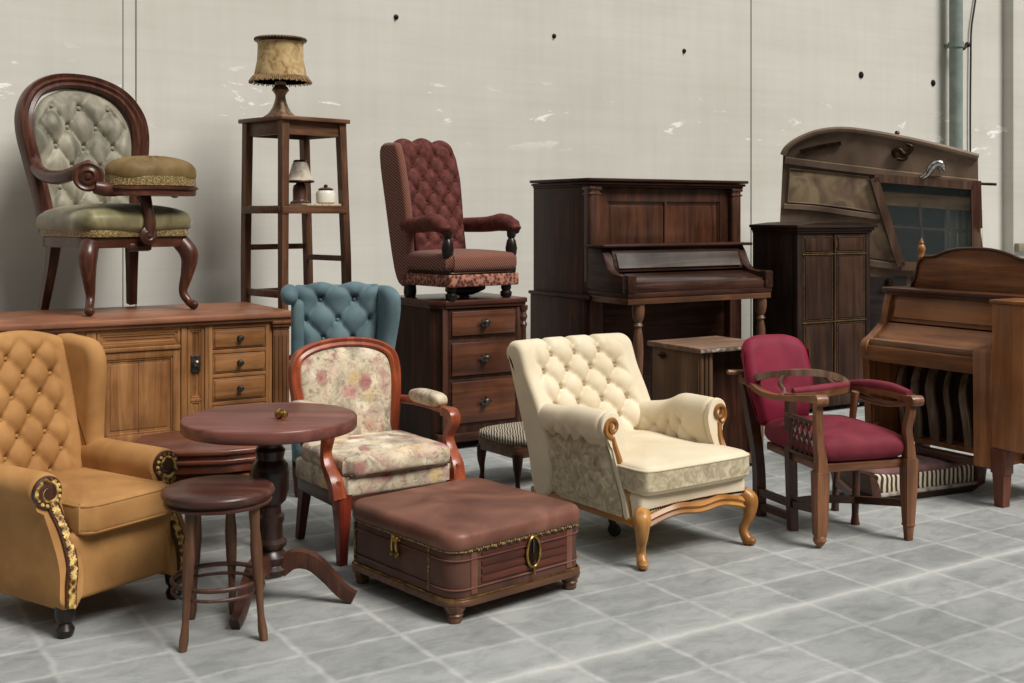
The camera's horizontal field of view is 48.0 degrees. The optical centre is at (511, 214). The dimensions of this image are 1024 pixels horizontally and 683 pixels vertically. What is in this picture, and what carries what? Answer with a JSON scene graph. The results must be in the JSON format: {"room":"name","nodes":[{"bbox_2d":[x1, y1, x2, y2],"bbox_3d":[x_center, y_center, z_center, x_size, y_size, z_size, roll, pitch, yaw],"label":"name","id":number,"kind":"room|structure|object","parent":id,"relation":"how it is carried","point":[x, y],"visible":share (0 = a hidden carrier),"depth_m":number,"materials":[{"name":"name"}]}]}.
{"room":"furniture storage warehouse","nodes":[
{"label":"furniture storage warehouse","id":0,"kind":"room"},
{"bbox_2d":[0,0,1002,401],"bbox_3d":[2.419,-1.100,11.820,21.000,5.200,0.251,0,0,-32],"label":"wall","id":1,"kind":"structure","parent":0,"point":[615,93],"depth_m":9.97,"materials":[{"name":"white paint"}]},
{"bbox_2d":[123,0,123,306],"bbox_3d":[-2.850,-1.100,8.408,0.006,5.200,0.054,0,0,-32],"label":"trim","id":2,"kind":"structure","parent":1,"relation":"attached to","point":[123,0],"depth_m":8.39,"materials":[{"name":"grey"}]},
{"bbox_2d":[135,0,136,305],"bbox_3d":[-2.771,-1.100,8.457,0.009,5.200,0.054,0,0,-32],"label":"trim","id":3,"kind":"structure","parent":1,"relation":"attached to","point":[135,0],"depth_m":8.44,"materials":[{"name":"grey"}]},
{"bbox_2d":[751,0,751,336],"bbox_3d":[2.415,-1.100,11.697,0.012,5.200,0.054,0,0,-32],"label":"trim","id":4,"kind":"structure","parent":1,"relation":"attached to","point":[751,0],"depth_m":11.68,"materials":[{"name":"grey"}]},
{"bbox_2d":[944,0,969,148],"bbox_3d":[5.166,-1.100,13.255,0.396,5.200,0.226,0,0,-32],"label":"drain pipe","id":5,"kind":"object","parent":1,"relation":"attached to","point":[956,46],"visible":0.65,"depth_m":13.11,"materials":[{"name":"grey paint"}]},
{"bbox_2d":[969,0,975,151],"bbox_3d":[5.459,-0.886,13.537,0.264,4.732,0.022,0,0,-32],"label":"cable","id":6,"kind":"object","parent":1,"relation":"attached to","point":[974,0],"visible":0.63,"depth_m":13.48,"materials":[{"name":"black rubber"}]},
{"bbox_2d":[0,403,1023,682],"bbox_3d":[3.874,1.550,4.776,30.000,0.100,17.000,0,0,-32],"label":"floor","id":7,"kind":"structure","parent":0,"point":[871,604],"depth_m":4.33,"materials":[{"name":"tile"}]},
{"bbox_2d":[0,330,184,638],"bbox_3d":[-1.732,0.985,4.474,0.787,1.030,0.659,0,0,33],"label":"chair","id":8,"kind":"object","parent":7,"relation":"on","point":[83,513],"visible":0.88,"depth_m":4.41,"materials":[{"name":"yellow fabric"}]},
{"bbox_2d":[51,467,168,535],"bbox_3d":[-1.647,1.083,4.420,0.586,0.143,0.421,0,0,33],"label":"seat cushion","id":9,"kind":"object","parent":8,"relation":"on","point":[94,501],"depth_m":4.28,"materials":[{"name":"orange fabric"}]},
{"bbox_2d":[0,302,290,441],"bbox_3d":[-2.597,1.058,7.146,2.275,0.885,0.991,0,0,-32],"label":"sideboard","id":10,"kind":"object","parent":7,"relation":"on","point":[166,364],"visible":0.44,"depth_m":7.00,"materials":[{"name":"brown wood"}]},
{"bbox_2d":[14,73,198,315],"bbox_3d":[-2.621,-0.173,7.510,1.147,1.587,0.909,0,0,44],"label":"armchair","id":11,"kind":"object","parent":10,"relation":"on","point":[92,176],"visible":1,"depth_m":7.44,"materials":[{"name":"green fabric"}]},
{"bbox_2d":[104,155,197,196],"bbox_3d":[-2.293,-0.249,7.311,0.523,0.256,0.530,0,0,0],"label":"cushion","id":12,"kind":"object","parent":11,"relation":"on","point":[139,176],"depth_m":7.14,"materials":[{"name":"beige fabric"}]},
{"bbox_2d":[133,431,256,482],"bbox_3d":[-1.397,1.263,5.247,0.661,0.475,0.532,0,0,-12],"label":"side table","id":13,"kind":"object","parent":7,"relation":"on","point":[195,459],"visible":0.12,"depth_m":5.05,"materials":[{"name":"brown wood"}]},
{"bbox_2d":[160,475,274,652],"bbox_3d":[-1.055,1.235,4.134,0.400,0.535,0.408,0,0,0],"label":"round stool","id":14,"kind":"object","parent":7,"relation":"on","point":[228,495],"visible":0.98,"depth_m":4.05,"materials":[{"name":"brown wood"}]},
{"bbox_2d":[180,402,356,629],"bbox_3d":[-0.940,1.120,4.481,0.681,0.757,0.686,0,0,0],"label":"round table","id":15,"kind":"object","parent":7,"relation":"on","point":[254,424],"depth_m":4.42,"materials":[{"name":"brown wood"}]},
{"bbox_2d":[238,115,351,360],"bbox_3d":[-1.536,0.410,8.209,0.550,2.181,0.624,0,0,45],"label":"plant stand","id":16,"kind":"object","parent":7,"relation":"on","point":[283,128],"visible":0.74,"depth_m":8.15,"materials":[{"name":"brown wood"}]},
{"bbox_2d":[248,34,311,116],"bbox_3d":[-1.651,-0.971,8.200,0.449,0.582,0.449,0,0,-20],"label":"table lamp","id":17,"kind":"object","parent":16,"relation":"on","point":[280,58],"visible":0.97,"depth_m":8.07,"materials":[{"name":"beige patterned fabric"},{"name":"dark bronze"}]},
{"bbox_2d":[242,205,346,213],"bbox_3d":[-1.551,-0.037,8.186,0.550,0.055,0.520,0,0,-45],"label":"shelf","id":18,"kind":"object","parent":16,"relation":"attached to","point":[246,209],"depth_m":7.99,"materials":[{"name":"brown wood"}]},
{"bbox_2d":[289,203,341,205],"bbox_3d":[-1.390,-0.073,8.200,0.260,0.014,0.400,0,0,45],"label":"folded cloth","id":19,"kind":"object","parent":16,"relation":"on","point":[300,204],"visible":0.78,"depth_m":8.05,"materials":[{"name":"fabric"}]},
{"bbox_2d":[289,160,314,203],"bbox_3d":[-1.512,-0.236,8.200,0.206,0.312,0.206,0,0,-10],"label":"lamp","id":20,"kind":"object","parent":19,"relation":"on","point":[299,174],"visible":0.92,"depth_m":8.15,"materials":[{"name":"brown metal"}]},
{"bbox_2d":[316,184,335,203],"bbox_3d":[-1.327,-0.149,8.190,0.140,0.138,0.140,0,0,0],"label":"jar","id":21,"kind":"object","parent":19,"relation":"on","point":[325,195],"visible":1,"depth_m":8.14,"materials":[{"name":"beige ceramic"}]},
{"bbox_2d":[280,281,400,497],"bbox_3d":[-0.940,0.940,6.370,0.672,1.120,0.568,0,0,-12],"label":"chair","id":22,"kind":"object","parent":7,"relation":"on","point":[319,310],"visible":0.36,"depth_m":6.50,"materials":[{"name":"teal fabric"}]},
{"bbox_2d":[288,337,465,566],"bbox_3d":[-0.653,1.044,5.290,0.707,0.919,0.627,0,0,-35],"label":"armchair","id":23,"kind":"object","parent":7,"relation":"on","point":[362,375],"visible":0.84,"depth_m":5.29,"materials":[{"name":"fabric"}]},
{"bbox_2d":[301,430,449,477],"bbox_3d":[-0.623,1.073,5.246,0.545,0.114,0.511,0,0,-35],"label":"seat cushion","id":24,"kind":"object","parent":23,"relation":"on","point":[357,453],"depth_m":5.10,"materials":[{"name":"beige fabric"}]},
{"bbox_2d":[395,292,527,442],"bbox_3d":[-0.341,1.022,7.650,0.708,0.957,0.682,0,0,-32],"label":"dresser","id":25,"kind":"object","parent":7,"relation":"on","point":[457,349],"visible":0.72,"depth_m":7.41,"materials":[{"name":"brown wood"}]},
{"bbox_2d":[380,138,520,300],"bbox_3d":[-0.429,0.006,7.694,0.689,1.073,0.816,0,0,-40],"label":"armchair","id":26,"kind":"object","parent":25,"relation":"on","point":[427,226],"visible":1,"depth_m":7.63,"materials":[{"name":"red fabric"}]},
{"bbox_2d":[352,478,579,623],"bbox_3d":[-0.192,1.326,4.651,0.708,0.347,0.727,0,0,-41],"label":"storage ottoman","id":27,"kind":"object","parent":7,"relation":"on","point":[456,545],"visible":1,"depth_m":4.43,"materials":[{"name":"leather"}]},
{"bbox_2d":[477,421,528,488],"bbox_3d":[0.085,1.345,6.490,0.480,0.311,0.430,0,0,-36],"label":"footstool","id":28,"kind":"object","parent":7,"relation":"on","point":[507,439],"visible":0.48,"depth_m":6.33,"materials":[{"name":"fabric"}]},
{"bbox_2d":[507,333,757,570],"bbox_3d":[0.542,1.056,5.434,0.776,0.894,1.029,0,0,-35],"label":"armchair","id":29,"kind":"object","parent":7,"relation":"on","point":[597,441],"visible":1,"depth_m":5.28,"materials":[{"name":"beige fabric"}]},
{"bbox_2d":[619,430,747,495],"bbox_3d":[0.618,1.121,5.325,0.653,0.149,0.739,0,0,-35],"label":"seat cushion","id":30,"kind":"object","parent":29,"relation":"on","point":[651,462],"depth_m":5.06,"materials":[{"name":"beige fabric"}]},
{"bbox_2d":[528,178,772,399],"bbox_3d":[1.093,0.618,8.707,1.548,1.765,1.188,0,0,-32],"label":"upright piano","id":31,"kind":"object","parent":7,"relation":"on","point":[643,260],"visible":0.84,"depth_m":8.48,"materials":[{"name":"brown wood"}]},
{"bbox_2d":[647,336,763,461],"bbox_3d":[1.189,1.131,6.914,0.568,0.737,0.504,0,0,-32],"label":"base cabinet","id":32,"kind":"object","parent":7,"relation":"on","point":[694,365],"visible":0.35,"depth_m":6.84,"materials":[{"name":"brown wood"}]},
{"bbox_2d":[749,221,877,408],"bbox_3d":[2.359,0.776,8.996,0.880,1.448,0.515,0,0,-32],"label":"cabinet","id":33,"kind":"object","parent":7,"relation":"on","point":[820,298],"visible":0.63,"depth_m":8.80,"materials":[{"name":"brown wood"}]},
{"bbox_2d":[726,334,924,547],"bbox_3d":[1.480,1.059,5.564,0.611,0.890,0.818,0,0,-16],"label":"armchair","id":34,"kind":"object","parent":7,"relation":"on","point":[777,389],"visible":1,"depth_m":5.47,"materials":[{"name":"red fabric"}]},
{"bbox_2d":[780,127,996,331],"bbox_3d":[3.282,0.374,10.220,1.738,2.252,1.306,0,0,15],"label":"hutch","id":35,"kind":"object","parent":7,"relation":"on","point":[913,189],"visible":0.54,"depth_m":9.71,"materials":[{"name":"wood"},{"name":"glass"},{"name":"metal"}]},
{"bbox_2d":[831,450,986,498],"bbox_3d":[2.156,1.414,6.242,0.840,0.173,0.310,0,0,-25],"label":"footstool","id":36,"kind":"object","parent":7,"relation":"on","point":[936,476],"visible":0.47,"depth_m":6.13,"materials":[{"name":"fabric"}]},
{"bbox_2d":[860,454,964,474],"bbox_3d":[2.155,1.354,6.245,0.690,0.053,0.265,0,0,-25],"label":"cushion","id":37,"kind":"object","parent":36,"relation":"on","point":[927,465],"depth_m":6.18,"materials":[{"name":"brown fabric"}]},
{"bbox_2d":[860,237,1023,507],"bbox_3d":[2.523,0.816,6.374,0.575,1.368,1.090,0,0,-32],"label":"piano","id":38,"kind":"object","parent":7,"relation":"on","point":[953,337],"visible":0.91,"depth_m":6.37,"materials":[{"name":"brown wood"}]},
{"bbox_2d":[881,286,1023,301],"bbox_3d":[2.573,0.448,6.488,0.330,0.045,0.950,0,0,-32],"label":"shelf","id":39,"kind":"object","parent":38,"relation":"attached to","point":[902,293],"depth_m":6.47,"materials":[{"name":"brown wood"}]},
{"bbox_2d":[1003,0,1023,257],"bbox_3d":[6.606,-1.100,14.266,1.600,5.200,0.240,0,0,-32],"label":"wall","id":40,"kind":"structure","parent":0,"point":[1013,10],"depth_m":13.80,"materials":[{"name":"white paint"}]},
{"bbox_2d":[1014,243,1023,251],"bbox_3d":[6.691,0.388,14.148,1.580,0.100,0.070,0,0,-32],"label":"trim","id":41,"kind":"structure","parent":40,"relation":"attached to","point":[1018,247],"depth_m":13.73,"materials":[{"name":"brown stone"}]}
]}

